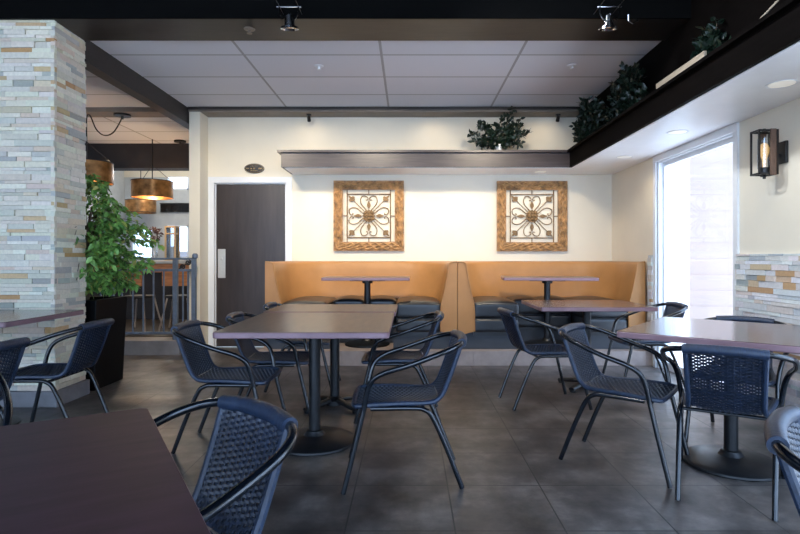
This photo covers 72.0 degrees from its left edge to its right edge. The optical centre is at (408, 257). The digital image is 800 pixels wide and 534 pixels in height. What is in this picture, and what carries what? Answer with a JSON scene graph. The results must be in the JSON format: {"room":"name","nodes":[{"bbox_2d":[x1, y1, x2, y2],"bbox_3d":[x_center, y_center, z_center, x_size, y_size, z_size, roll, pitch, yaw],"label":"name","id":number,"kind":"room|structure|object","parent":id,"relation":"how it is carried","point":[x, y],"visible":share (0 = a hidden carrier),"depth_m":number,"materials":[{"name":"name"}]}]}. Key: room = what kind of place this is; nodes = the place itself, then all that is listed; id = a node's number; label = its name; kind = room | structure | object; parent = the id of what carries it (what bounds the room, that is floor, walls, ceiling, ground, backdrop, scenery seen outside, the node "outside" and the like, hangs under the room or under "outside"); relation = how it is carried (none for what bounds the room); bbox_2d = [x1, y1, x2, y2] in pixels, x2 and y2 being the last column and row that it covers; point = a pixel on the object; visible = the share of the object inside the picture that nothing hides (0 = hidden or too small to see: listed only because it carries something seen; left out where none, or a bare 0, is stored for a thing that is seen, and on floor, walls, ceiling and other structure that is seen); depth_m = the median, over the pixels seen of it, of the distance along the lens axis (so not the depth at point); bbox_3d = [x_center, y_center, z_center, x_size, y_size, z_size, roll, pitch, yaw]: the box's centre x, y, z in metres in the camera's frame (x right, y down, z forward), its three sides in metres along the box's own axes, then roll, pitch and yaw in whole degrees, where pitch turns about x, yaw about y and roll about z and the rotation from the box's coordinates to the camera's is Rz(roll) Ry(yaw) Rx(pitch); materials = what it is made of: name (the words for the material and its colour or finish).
{"room":"restaurant","nodes":[
{"label":"restaurant","id":0,"kind":"room"},
{"bbox_2d":[0,20,86,390],"bbox_3d":[-3.231,-0.403,4.420,1.038,2.845,0.417,0,0,0],"label":"stone column","id":1,"kind":"structure","parent":0,"point":[43,186],"depth_m":4.22,"materials":[{"name":"grey stone"}]},
{"bbox_2d":[0,379,89,406],"bbox_3d":[-3.228,1.080,4.410,1.085,0.120,0.440,0,0,0],"label":"column base","id":2,"kind":"structure","parent":1,"relation":"attached to","point":[69,393],"depth_m":4.19,"materials":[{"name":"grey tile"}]},
{"bbox_2d":[86,171,124,257],"bbox_3d":[-6.260,-0.660,4.600,0.120,3.600,15.200,0,0,0],"label":"wall","id":3,"kind":"structure","parent":0,"point":[117,190],"depth_m":11.74,"materials":[{"name":"grey paint"}]},
{"bbox_2d":[86,107,165,116],"bbox_3d":[-4.515,-1.817,6.865,3.370,0.055,0.270,0,0,0],"label":"trim","id":4,"kind":"structure","parent":3,"relation":"attached to","point":[93,111],"depth_m":6.73,"materials":[{"name":"brown metal"}]},
{"bbox_2d":[84,41,188,128],"bbox_3d":[-2.770,-1.748,6.735,0.120,0.195,4.230,0,0,0],"label":"beam","id":5,"kind":"structure","parent":0,"point":[98,61],"depth_m":5.42,"materials":[{"name":"black wood"}]},
{"bbox_2d":[87,143,188,170],"bbox_3d":[-4.380,-1.730,9.005,3.640,0.560,0.290,0,0,0],"label":"beam","id":6,"kind":"structure","parent":0,"point":[124,156],"depth_m":8.86,"materials":[{"name":"black wood"}]},
{"bbox_2d":[125,319,186,336],"bbox_3d":[-4.450,0.972,9.500,3.500,0.007,5.400,0,0,0],"label":"floor","id":7,"kind":"structure","parent":0,"point":[149,322],"depth_m":7.66,"materials":[{"name":"grey tile"}]},
{"bbox_2d":[90,260,188,318],"bbox_3d":[-4.200,0.503,8.900,1.900,0.930,0.600,0,0,0],"label":"bar counter","id":8,"kind":"object","parent":7,"relation":"on","point":[160,264],"depth_m":8.70,"materials":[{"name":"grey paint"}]},
{"bbox_2d":[146,226,163,257],"bbox_3d":[-4.124,-0.242,8.900,0.275,0.559,0.286,0,0,-44],"label":"bunch","id":9,"kind":"object","parent":8,"relation":"on","point":[155,231],"visible":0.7,"depth_m":8.89,"materials":[{"name":"purple plant"}]},
{"bbox_2d":[129,260,188,263],"bbox_3d":[-4.200,0.063,8.900,1.900,0.050,0.600,0,0,0],"label":"countertop","id":10,"kind":"structure","parent":8,"relation":"on","point":[157,261],"depth_m":8.60,"materials":[{"name":"grey paint"}]},
{"bbox_2d":[165,226,179,257],"bbox_3d":[-3.830,-0.237,8.900,0.174,0.550,0.174,0,0,0],"label":"candle lantern","id":11,"kind":"object","parent":8,"relation":"on","point":[170,251],"visible":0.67,"depth_m":8.89,"materials":[{"name":"brown wood"}]},
{"bbox_2d":[170,246,173,257],"bbox_3d":[-3.830,-0.085,8.900,0.070,0.205,0.070,0,0,0],"label":"candle","id":12,"kind":"object","parent":11,"relation":"on","point":[171,247],"depth_m":8.87,"materials":[{"name":"white wax"}]},
{"bbox_2d":[123,271,162,331],"bbox_3d":[-3.631,0.561,7.413,0.440,0.814,0.435,0,0,8],"label":"cafe chair","id":13,"kind":"object","parent":7,"relation":"on","point":[138,281],"visible":0.35,"depth_m":7.25,"materials":[{"name":"black metal"}]},
{"bbox_2d":[158,271,186,331],"bbox_3d":[-3.099,0.561,7.443,0.440,0.814,0.435,0,0,-5],"label":"cafe chair","id":14,"kind":"object","parent":7,"relation":"on","point":[168,274],"visible":0.37,"depth_m":7.24,"materials":[{"name":"brown wood"}]},
{"bbox_2d":[124,171,188,257],"bbox_3d":[-4.445,-0.520,12.060,3.510,2.980,0.180,0,0,0],"label":"wall","id":15,"kind":"structure","parent":0,"point":[160,220],"depth_m":12.00,"materials":[{"name":"grey paint"}]},
{"bbox_2d":[160,203,188,211],"bbox_3d":[-5.030,-1.097,11.969,0.760,0.195,0.061,0,0,0],"label":"wall screen","id":16,"kind":"object","parent":15,"relation":"attached to","point":[164,207],"visible":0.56,"depth_m":11.94,"materials":[{"name":"black metal"}]},
{"bbox_2d":[167,225,188,257],"bbox_3d":[-4.140,-0.350,12.043,2.320,0.740,0.065,0,0,0],"label":"window","id":17,"kind":"structure","parent":15,"relation":"in","point":[187,226],"depth_m":12.01,"materials":[{"name":"white paint"}]},
{"bbox_2d":[167,177,188,189],"bbox_3d":[-4.140,-1.645,12.043,2.320,0.330,0.065,0,0,0],"label":"window","id":18,"kind":"structure","parent":15,"relation":"in","point":[187,188],"depth_m":12.01,"materials":[{"name":"white paint"}]},
{"bbox_2d":[189,112,207,350],"bbox_3d":[-2.623,-0.325,6.865,0.133,2.930,0.270,0,0,0],"label":"wall","id":19,"kind":"structure","parent":0,"point":[198,122],"depth_m":6.73,"materials":[{"name":"beige paint"}]},
{"bbox_2d":[0,19,689,40],"bbox_3d":[-2.026,-2.143,4.410,8.347,0.635,0.420,0,0,0],"label":"cross beam","id":20,"kind":"structure","parent":0,"point":[85,29],"depth_m":4.39,"materials":[{"name":"black wood"}]},
{"bbox_2d":[244,27,254,34],"bbox_3d":[-1.270,-1.806,4.380,0.090,0.037,0.090,0,0,0],"label":"sprinkler","id":21,"kind":"object","parent":20,"relation":"attached to","point":[249,29],"visible":1,"depth_m":4.37,"materials":[{"name":"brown metal"}]},
{"bbox_3d":[-0.885,-1.854,0.850,0.146,0.005,6.700,0,0,0],"label":"cable","id":22,"kind":"object","parent":20,"relation":"attached to","visible":0},
{"bbox_2d":[276,6,300,30],"bbox_3d":[-0.885,-1.776,3.995,0.180,0.186,0.308,0,0,0],"label":"spotlight","id":23,"kind":"object","parent":22,"relation":"hanging from","point":[289,24],"visible":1,"depth_m":4.04,"materials":[{"name":"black metal"}]},
{"bbox_3d":[1.475,-1.854,0.850,0.146,0.005,6.700,0,0,0],"label":"cable","id":24,"kind":"object","parent":20,"relation":"attached to","visible":0},
{"bbox_2d":[597,6,637,30],"bbox_3d":[1.539,-1.769,4.057,0.286,0.171,0.134,0,0,21],"label":"spotlight","id":25,"kind":"object","parent":24,"relation":"hanging from","point":[608,24],"visible":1,"depth_m":4.04,"materials":[{"name":"silver metal"}]},
{"bbox_2d":[0,0,690,18],"bbox_3d":[-2.026,-2.143,4.192,8.347,0.635,0.015,0,0,0],"label":"ceiling beam","id":26,"kind":"structure","parent":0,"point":[9,9],"depth_m":4.18,"materials":[{"name":"black paint"}]},
{"bbox_2d":[85,41,660,142],"bbox_3d":[-2.026,-1.895,6.740,8.347,0.100,4.240,0,0,0],"label":"ceiling","id":27,"kind":"structure","parent":0,"point":[194,73],"depth_m":5.53,"materials":[{"name":"tile"}]},
{"bbox_2d":[85,112,130,185],"bbox_3d":[-3.911,-1.368,6.867,0.777,0.866,0.738,0,0,-41],"label":"drum pendant","id":28,"kind":"object","parent":27,"relation":"hanging from","point":[105,169],"depth_m":6.78,"materials":[{"name":"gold metal"}]},
{"bbox_2d":[125,171,156,213],"bbox_3d":[-5.560,-1.390,11.400,0.606,0.910,0.606,0,0,0],"label":"drum pendant","id":29,"kind":"object","parent":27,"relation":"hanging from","point":[141,206],"visible":0.77,"depth_m":11.16,"materials":[{"name":"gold metal"}]},
{"bbox_2d":[130,139,173,199],"bbox_3d":[-3.990,-1.390,8.550,0.616,0.910,0.616,0,0,0],"label":"drum pendant","id":30,"kind":"object","parent":27,"relation":"hanging from","point":[141,188],"visible":1,"depth_m":8.33,"materials":[{"name":"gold metal"}]},
{"bbox_2d":[174,140,185,144],"bbox_3d":[-3.600,-1.810,8.650,0.180,0.069,0.180,0,0,0],"label":"ceiling canopy","id":31,"kind":"object","parent":27,"relation":"attached to","point":[175,141],"visible":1,"depth_m":8.60,"materials":[{"name":"black metal"}]},
{"bbox_2d":[314,64,323,70],"bbox_3d":[-0.865,-1.825,5.280,0.090,0.037,0.090,0,0,0],"label":"sprinkler","id":32,"kind":"object","parent":27,"relation":"attached to","point":[318,66],"visible":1,"depth_m":5.27,"materials":[{"name":"white paint"}]},
{"bbox_2d":[567,64,576,69],"bbox_3d":[1.560,-1.825,5.260,0.090,0.037,0.090,0,0,0],"label":"sprinkler","id":33,"kind":"object","parent":27,"relation":"attached to","point":[568,65],"visible":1,"depth_m":5.25,"materials":[{"name":"white paint"}]},
{"bbox_2d":[188,110,578,116],"bbox_3d":[-0.277,-1.817,6.865,4.847,0.055,0.270,0,0,0],"label":"beam","id":34,"kind":"structure","parent":0,"point":[209,113],"depth_m":6.81,"materials":[{"name":"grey metal"}]},
{"bbox_2d":[306,114,310,121],"bbox_3d":[-1.250,-1.744,6.869,0.060,0.089,0.078,0,0,0],"label":"spotlight","id":35,"kind":"object","parent":34,"relation":"attached to","point":[307,115],"visible":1,"depth_m":6.85,"materials":[{"name":"black metal"}]},
{"bbox_2d":[188,107,578,109],"bbox_3d":[-0.277,-1.830,6.718,4.847,0.030,0.025,0,0,0],"label":"trim","id":36,"kind":"structure","parent":34,"relation":"attached to","point":[189,108],"depth_m":6.71,"materials":[{"name":"black wood"}]},
{"bbox_2d":[2,346,799,533],"bbox_3d":[-1.740,1.200,2.075,8.920,0.120,10.150,0,0,0],"label":"floor","id":37,"kind":"structure","parent":0,"point":[402,480],"depth_m":3.08,"materials":[{"name":"tile"}]},
{"bbox_2d":[0,373,12,425],"bbox_3d":[-1.732,0.767,1.901,0.637,0.748,0.584,0,0,44],"label":"bistro chair","id":38,"kind":"object","parent":37,"relation":"on","point":[7,399],"visible":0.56,"depth_m":2.03,"materials":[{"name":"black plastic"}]},
{"bbox_2d":[0,337,30,420],"bbox_3d":[-2.219,0.767,2.620,0.637,0.748,0.584,0,0,0],"label":"bistro chair","id":39,"kind":"object","parent":37,"relation":"on","point":[14,349],"visible":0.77,"depth_m":2.72,"materials":[{"name":"blue plastic"}]},
{"bbox_2d":[0,310,83,425],"bbox_3d":[-2.920,0.762,3.700,1.000,0.755,0.820,0,0,0],"label":"pedestal table","id":40,"kind":"object","parent":37,"relation":"on","point":[8,318],"visible":0.84,"depth_m":3.75,"materials":[{"name":"brown laminate"}]},
{"bbox_2d":[13,318,114,422],"bbox_3d":[-2.264,0.767,3.500,0.637,0.748,0.584,0,0,0],"label":"bistro chair","id":41,"kind":"object","parent":37,"relation":"on","point":[89,353],"visible":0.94,"depth_m":3.48,"materials":[{"name":"blue plastic"}]},
{"bbox_2d":[0,408,210,533],"bbox_3d":[-0.790,0.770,0.858,0.800,0.740,0.960,0,0,-32],"label":"pedestal table","id":42,"kind":"object","parent":37,"relation":"on","point":[110,472],"visible":1,"depth_m":0.99,"materials":[{"name":"brown laminate"}]},
{"bbox_2d":[84,296,126,390],"bbox_3d":[-2.930,0.750,4.950,0.524,0.780,0.524,0,0,0],"label":"planter","id":43,"kind":"object","parent":37,"relation":"on","point":[108,369],"depth_m":4.95,"materials":[{"name":"black plastic"}]},
{"bbox_2d":[73,173,164,390],"bbox_3d":[-2.950,0.181,4.972,1.314,1.918,1.238,0,0,23],"label":"potted ficus","id":44,"kind":"object","parent":37,"relation":"on","point":[103,275],"visible":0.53,"depth_m":4.92,"materials":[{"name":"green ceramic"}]},
{"bbox_2d":[124,337,180,354],"bbox_3d":[-4.450,1.058,9.330,3.500,0.165,5.740,0,0,0],"label":"platform","id":45,"kind":"object","parent":37,"relation":"on","point":[133,345],"visible":0.08,"depth_m":6.46,"materials":[{"name":"grey tile"}]},
{"bbox_2d":[100,253,197,339],"bbox_3d":[-3.162,0.460,6.560,1.285,1.030,0.066,0,0,0],"label":"metal railing","id":46,"kind":"object","parent":45,"relation":"on","point":[193,261],"visible":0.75,"depth_m":6.55,"materials":[{"name":"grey metal"}]},
{"bbox_2d":[153,394,297,533],"bbox_3d":[-0.611,0.767,1.296,0.584,0.748,0.637,0,0,43],"label":"bistro chair","id":47,"kind":"object","parent":37,"relation":"on","point":[266,472],"visible":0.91,"depth_m":1.46,"materials":[{"name":"blue plastic"}]},
{"bbox_2d":[171,320,285,453],"bbox_3d":[-1.096,0.767,3.390,0.637,0.748,0.584,0,0,1],"label":"bistro chair","id":48,"kind":"object","parent":37,"relation":"on","point":[247,375],"visible":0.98,"depth_m":3.36,"materials":[{"name":"blue plastic"}]},
{"bbox_2d":[225,311,320,423],"bbox_3d":[-0.976,0.767,3.979,0.637,0.748,0.584,0,0,-3],"label":"bistro chair","id":49,"kind":"object","parent":37,"relation":"on","point":[246,348],"visible":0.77,"depth_m":3.91,"materials":[{"name":"blue plastic"}]},
{"bbox_2d":[263,302,340,391],"bbox_3d":[-0.946,0.767,4.860,0.637,0.748,0.584,0,0,0],"label":"bistro chair","id":50,"kind":"object","parent":37,"relation":"on","point":[297,342],"visible":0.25,"depth_m":4.66,"materials":[{"name":"blue plastic"}]},
{"bbox_2d":[213,312,393,456],"bbox_3d":[-0.585,0.770,3.500,0.955,0.740,1.090,0,0,0],"label":"pedestal table","id":51,"kind":"object","parent":37,"relation":"on","point":[315,439],"visible":0.84,"depth_m":3.31,"materials":[{"name":"brown wood"}]},
{"bbox_2d":[263,304,397,413],"bbox_3d":[-0.590,0.768,4.370,0.985,0.743,0.709,0,0,0],"label":"pedestal table","id":52,"kind":"object","parent":37,"relation":"on","point":[334,399],"visible":0.57,"depth_m":4.20,"materials":[{"name":"brown wood"}]},
{"bbox_2d":[354,311,443,423],"bbox_3d":[-0.064,0.767,4.020,0.637,0.748,0.584,0,0,0],"label":"bistro chair","id":53,"kind":"object","parent":37,"relation":"on","point":[402,357],"visible":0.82,"depth_m":3.85,"materials":[{"name":"blue plastic"}]},
{"bbox_2d":[341,330,466,494],"bbox_3d":[-0.019,0.767,2.901,0.637,0.748,0.584,0,0,-2],"label":"bistro chair","id":54,"kind":"object","parent":37,"relation":"on","point":[376,396],"visible":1,"depth_m":2.75,"materials":[{"name":"blue plastic"}]},
{"bbox_2d":[497,307,592,410],"bbox_3d":[1.034,0.767,4.328,0.637,0.748,0.584,0,0,-7],"label":"bistro chair","id":55,"kind":"object","parent":37,"relation":"on","point":[546,350],"visible":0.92,"depth_m":4.23,"materials":[{"name":"blue plastic"}]},
{"bbox_2d":[521,300,657,392],"bbox_3d":[1.550,0.770,4.860,0.960,0.740,0.800,0,0,0],"label":"pedestal table","id":56,"kind":"object","parent":37,"relation":"on","point":[586,307],"visible":0.58,"depth_m":4.73,"materials":[{"name":"brown laminate"}]},
{"bbox_2d":[558,323,689,487],"bbox_3d":[1.192,0.767,3.100,0.637,0.748,0.584,0,0,37],"label":"bistro chair","id":57,"kind":"object","parent":37,"relation":"on","point":[579,352],"visible":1,"depth_m":3.10,"materials":[{"name":"blue plastic"}]},
{"bbox_2d":[602,302,688,387],"bbox_3d":[2.096,0.767,4.880,0.637,0.748,0.584,0,0,0],"label":"bistro chair","id":58,"kind":"object","parent":37,"relation":"on","point":[678,309],"visible":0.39,"depth_m":4.85,"materials":[{"name":"blue plastic"}]},
{"bbox_2d":[617,317,799,481],"bbox_3d":[1.806,0.770,3.075,0.960,0.740,0.960,0,0,39],"label":"pedestal table","id":59,"kind":"object","parent":37,"relation":"on","point":[729,461],"visible":0.88,"depth_m":2.98,"materials":[{"name":"brown laminate"}]},
{"bbox_2d":[660,344,799,521],"bbox_3d":[1.568,0.767,2.711,0.584,0.748,0.637,0,0,32],"label":"bistro chair","id":60,"kind":"object","parent":37,"relation":"on","point":[713,401],"visible":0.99,"depth_m":2.52,"materials":[{"name":"blue plastic"}]},
{"bbox_2d":[684,315,788,441],"bbox_3d":[2.090,0.767,3.493,0.584,0.748,0.637,0,0,38],"label":"bistro chair","id":61,"kind":"object","parent":37,"relation":"on","point":[774,380],"visible":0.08,"depth_m":3.46,"materials":[{"name":"blue plastic"}]},
{"bbox_2d":[764,405,799,515],"bbox_3d":[1.150,0.767,1.190,0.637,0.748,0.584,0,0,40],"label":"bistro chair","id":62,"kind":"object","parent":37,"relation":"on","point":[782,426],"visible":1,"depth_m":1.25,"materials":[{"name":"blue plastic"}]},
{"bbox_2d":[208,117,611,260],"bbox_3d":[0.010,-0.352,7.070,5.420,2.985,0.140,0,0,0],"label":"wall","id":63,"kind":"structure","parent":0,"point":[447,217],"depth_m":7.00,"materials":[{"name":"beige paint"}]},
{"bbox_2d":[208,177,291,346],"bbox_3d":[-2.020,0.055,7.060,1.060,2.170,0.160,0,0,0],"label":"door frame","id":64,"kind":"structure","parent":63,"relation":"in","point":[213,182],"depth_m":6.98,"materials":[{"name":"white paint"}]},
{"bbox_2d":[217,185,284,345],"bbox_3d":[-2.020,0.096,7.043,0.878,2.069,0.065,0,0,0],"label":"door","id":65,"kind":"structure","parent":64,"relation":"attached to","point":[250,218],"depth_m":7.03,"materials":[{"name":"wood"}]},
{"bbox_2d":[244,164,263,172],"bbox_3d":[-1.966,-1.138,6.991,0.252,0.124,0.016,0,0,0],"label":"wall plaque","id":66,"kind":"object","parent":63,"relation":"attached to","point":[251,168],"visible":1,"depth_m":6.99,"materials":[{"name":"gold metal"}]},
{"bbox_2d":[333,181,403,250],"bbox_3d":[-0.510,-0.535,6.968,0.890,0.890,0.060,0,0,0],"label":"framed wall art","id":67,"kind":"object","parent":63,"relation":"attached to","point":[368,215],"visible":1,"depth_m":6.96,"materials":[{"name":"brown wood"}]},
{"bbox_2d":[277,150,569,173],"bbox_3d":[0.172,-1.163,6.705,3.425,0.195,0.590,0,0,0],"label":"shelf","id":68,"kind":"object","parent":63,"relation":"attached to","point":[289,158],"depth_m":6.45,"materials":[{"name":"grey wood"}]},
{"bbox_2d":[467,106,532,149],"bbox_3d":[1.070,-1.530,6.597,0.766,0.550,0.356,0,0,-3],"label":"artificial plant","id":69,"kind":"object","parent":68,"relation":"on","point":[496,139],"visible":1,"depth_m":6.53,"materials":[{"name":"green plant"}]},
{"bbox_2d":[258,343,651,365],"bbox_3d":[0.480,1.064,6.415,4.200,0.152,1.170,0,0,0],"label":"trim","id":70,"kind":"structure","parent":63,"relation":"attached to","point":[348,356],"depth_m":5.83,"materials":[{"name":"beige tile"}]},
{"bbox_2d":[265,261,456,348],"bbox_3d":[-0.515,0.511,6.447,2.070,0.953,1.075,0,0,0],"label":"bench","id":71,"kind":"object","parent":70,"relation":"on","point":[432,285],"visible":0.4,"depth_m":6.54,"materials":[{"name":"orange leather"}]},
{"bbox_2d":[283,296,335,303],"bbox_3d":[-1.135,0.552,6.372,0.500,0.206,0.885,0,0,0],"label":"seat cushion","id":72,"kind":"object","parent":71,"relation":"on","point":[286,299],"depth_m":6.16,"materials":[{"name":"black leather"}]},
{"bbox_2d":[333,295,363,303],"bbox_3d":[-0.700,0.554,6.595,0.364,0.202,0.480,0,0,0],"label":"seat cushion","id":73,"kind":"object","parent":71,"relation":"on","point":[338,299],"depth_m":6.38,"materials":[{"name":"black leather"}]},
{"bbox_2d":[371,295,396,303],"bbox_3d":[-0.330,0.554,6.595,0.364,0.202,0.480,0,0,0],"label":"seat cushion","id":74,"kind":"object","parent":71,"relation":"on","point":[375,299],"depth_m":6.38,"materials":[{"name":"black leather"}]},
{"bbox_2d":[396,296,440,317],"bbox_3d":[0.105,0.552,6.372,0.500,0.206,0.885,0,0,0],"label":"seat cushion","id":75,"kind":"object","parent":71,"relation":"on","point":[408,306],"depth_m":5.93,"materials":[{"name":"black leather"}]},
{"bbox_2d":[321,276,409,347],"bbox_3d":[-0.475,0.601,6.280,0.965,0.775,0.620,0,0,0],"label":"pedestal table","id":76,"kind":"object","parent":70,"relation":"on","point":[367,280],"visible":0.7,"depth_m":6.09,"materials":[{"name":"brown wood"}]},
{"bbox_2d":[501,276,598,344],"bbox_3d":[1.575,0.601,6.270,1.020,0.775,0.620,0,0,7],"label":"pedestal table","id":77,"kind":"object","parent":70,"relation":"on","point":[546,280],"visible":0.79,"depth_m":6.19,"materials":[{"name":"brown wood"}]},
{"bbox_2d":[457,261,644,348],"bbox_3d":[1.536,0.511,6.447,2.019,0.953,1.075,0,0,0],"label":"bench","id":78,"kind":"object","parent":70,"relation":"on","point":[481,290],"visible":0.62,"depth_m":6.36,"materials":[{"name":"orange leather"}]},
{"bbox_2d":[473,296,518,317],"bbox_3d":[0.941,0.552,6.372,0.500,0.206,0.885,0,0,0],"label":"seat cushion","id":79,"kind":"object","parent":78,"relation":"on","point":[483,306],"depth_m":5.93,"materials":[{"name":"black leather"}]},
{"bbox_2d":[507,295,540,313],"bbox_3d":[1.363,0.554,6.595,0.338,0.202,0.480,0,0,0],"label":"seat cushion","id":80,"kind":"object","parent":78,"relation":"on","point":[523,309],"depth_m":6.36,"materials":[{"name":"black leather"}]},
{"bbox_2d":[535,295,570,313],"bbox_3d":[1.708,0.554,6.595,0.338,0.202,0.480,0,0,0],"label":"seat cushion","id":81,"kind":"object","parent":78,"relation":"on","point":[540,297],"depth_m":6.40,"materials":[{"name":"black leather"}]},
{"bbox_2d":[564,296,627,317],"bbox_3d":[2.130,0.552,6.372,0.500,0.206,0.885,0,0,0],"label":"seat cushion","id":82,"kind":"object","parent":78,"relation":"on","point":[574,314],"depth_m":6.11,"materials":[{"name":"black leather"}]},
{"bbox_2d":[497,181,567,250],"bbox_3d":[1.560,-0.530,6.968,0.890,0.890,0.060,0,0,0],"label":"framed wall art","id":83,"kind":"object","parent":63,"relation":"attached to","point":[531,216],"visible":1,"depth_m":6.95,"materials":[{"name":"brown wood"}]},
{"bbox_2d":[285,41,799,174],"bbox_3d":[0.555,-1.080,2.000,4.050,0.040,10.000,0,0,0],"label":"soffit","id":84,"kind":"structure","parent":0,"point":[744,96],"depth_m":4.27,"materials":[{"name":"white paint"}]},
{"bbox_2d":[616,156,632,158],"bbox_3d":[2.260,-1.058,5.770,0.170,0.004,0.170,0,0,0],"label":"recessed light","id":85,"kind":"object","parent":84,"relation":"in","point":[618,157],"visible":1,"depth_m":5.79,"materials":[{"name":"white paint"}]},
{"bbox_2d":[666,130,688,134],"bbox_3d":[2.260,-1.058,4.630,0.170,0.004,0.170,0,0,0],"label":"recessed light","id":86,"kind":"object","parent":84,"relation":"in","point":[675,132],"visible":1,"depth_m":4.63,"materials":[{"name":"white paint"}]},
{"bbox_2d":[765,80,798,88],"bbox_3d":[2.270,-1.058,3.350,0.170,0.004,0.170,0,0,0],"label":"recessed light","id":87,"kind":"object","parent":84,"relation":"in","point":[787,83],"visible":1,"depth_m":3.35,"materials":[{"name":"white paint"}]},
{"bbox_2d":[567,0,799,167],"bbox_3d":[1.996,-1.163,1.750,0.302,0.195,9.500,0,0,0],"label":"fascia","id":88,"kind":"structure","parent":0,"point":[777,30],"depth_m":3.47,"materials":[{"name":"black wood"}]},
{"bbox_2d":[569,96,606,142],"bbox_3d":[2.043,-1.531,6.178,0.358,0.574,0.858,0,0,-7],"label":"artificial plant","id":89,"kind":"object","parent":88,"relation":"on","point":[589,115],"visible":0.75,"depth_m":6.05,"materials":[{"name":"green plant"}]},
{"bbox_2d":[599,61,648,122],"bbox_3d":[2.021,-1.545,5.093,0.334,0.613,0.821,0,0,0],"label":"artificial plant","id":90,"kind":"object","parent":88,"relation":"on","point":[626,93],"visible":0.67,"depth_m":5.02,"materials":[{"name":"green plant"}]},
{"bbox_2d":[656,51,706,88],"bbox_3d":[1.950,-1.286,3.970,0.022,0.160,0.700,0,0,0],"label":"wooden strip","id":91,"kind":"object","parent":88,"relation":"on","point":[702,54],"visible":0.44,"depth_m":3.90,"materials":[{"name":"brown wood"}]},
{"bbox_2d":[690,17,731,59],"bbox_3d":[2.075,-1.442,3.785,0.205,0.423,0.520,0,0,0],"label":"artificial plant","id":92,"kind":"object","parent":88,"relation":"on","point":[711,38],"visible":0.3,"depth_m":3.74,"materials":[{"name":"green plant"}]},
{"bbox_2d":[759,0,779,18],"bbox_3d":[2.038,-1.385,3.195,0.011,0.352,0.681,0,0,-16],"label":"rod","id":93,"kind":"object","parent":88,"relation":"on","point":[777,1],"visible":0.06,"depth_m":3.12,"materials":[{"name":"white metal"}]},
{"bbox_2d":[612,98,799,365],"bbox_3d":[2.650,-0.660,2.000,0.140,3.600,10.000,0,0,0],"label":"wall","id":94,"kind":"structure","parent":0,"point":[769,208],"depth_m":4.13,"materials":[{"name":"beige paint"}]},
{"bbox_2d":[589,0,785,123],"bbox_3d":[2.364,-1.857,2.000,0.433,1.205,10.000,0,0,0],"label":"trim","id":95,"kind":"structure","parent":94,"relation":"attached to","point":[669,55],"depth_m":4.18,"materials":[{"name":"black wood"}]},
{"bbox_2d":[653,123,738,388],"bbox_3d":[2.639,0.041,5.035,0.161,2.198,1.480,0,0,0],"label":"window","id":96,"kind":"structure","parent":94,"relation":"in","point":[662,163],"depth_m":5.67,"materials":[{"name":"white paint"}]},
{"bbox_2d":[647,254,799,407],"bbox_3d":[2.561,0.505,4.138,0.038,1.068,3.473,0,0,0],"label":"stone wall","id":97,"kind":"structure","parent":94,"relation":"attached to","point":[757,294],"depth_m":3.86,"materials":[{"name":"grey stone"}]},
{"bbox_2d":[750,128,787,178],"bbox_3d":[2.479,-0.718,3.790,0.199,0.345,0.116,0,0,0],"label":"wall sconce","id":98,"kind":"object","parent":94,"relation":"attached to","point":[776,152],"visible":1,"depth_m":3.76,"materials":[{"name":"black metal"}]},
{"label":"outside","id":99,"kind":"structure","parent":0,"visible":0},
{"bbox_2d":[672,354,720,381],"bbox_3d":[-1.000,1.220,-1.000,26.000,0.120,30.000,0,0,0],"label":"ground","id":100,"kind":"structure","parent":99,"point":[679,358],"depth_m":6.29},
{"bbox_2d":[689,143,732,318],"bbox_3d":[6.150,-1.315,6.743,5.700,4.951,0.314,0,0,0],"label":"window pane","id":101,"kind":"structure","parent":100,"relation":"on","point":[710,173],"depth_m":6.59,"materials":[{"name":"white glass"}]},
{"bbox_2d":[672,159,688,354],"bbox_3d":[3.270,-1.300,6.750,0.140,4.920,0.400,0,0,0],"label":"trim","id":102,"kind":"structure","parent":101,"relation":"attached to","point":[680,171],"depth_m":6.55,"materials":[{"name":"white paint"}]},
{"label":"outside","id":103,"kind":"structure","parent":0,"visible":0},
{"bbox_2d":[180,251,186,256],"bbox_3d":[-4.100,0.990,13.550,4.200,2.300,0.100,0,0,0],"label":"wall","id":104,"kind":"structure","parent":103,"point":[182,253],"depth_m":13.50,"materials":[{"name":"white paint"}]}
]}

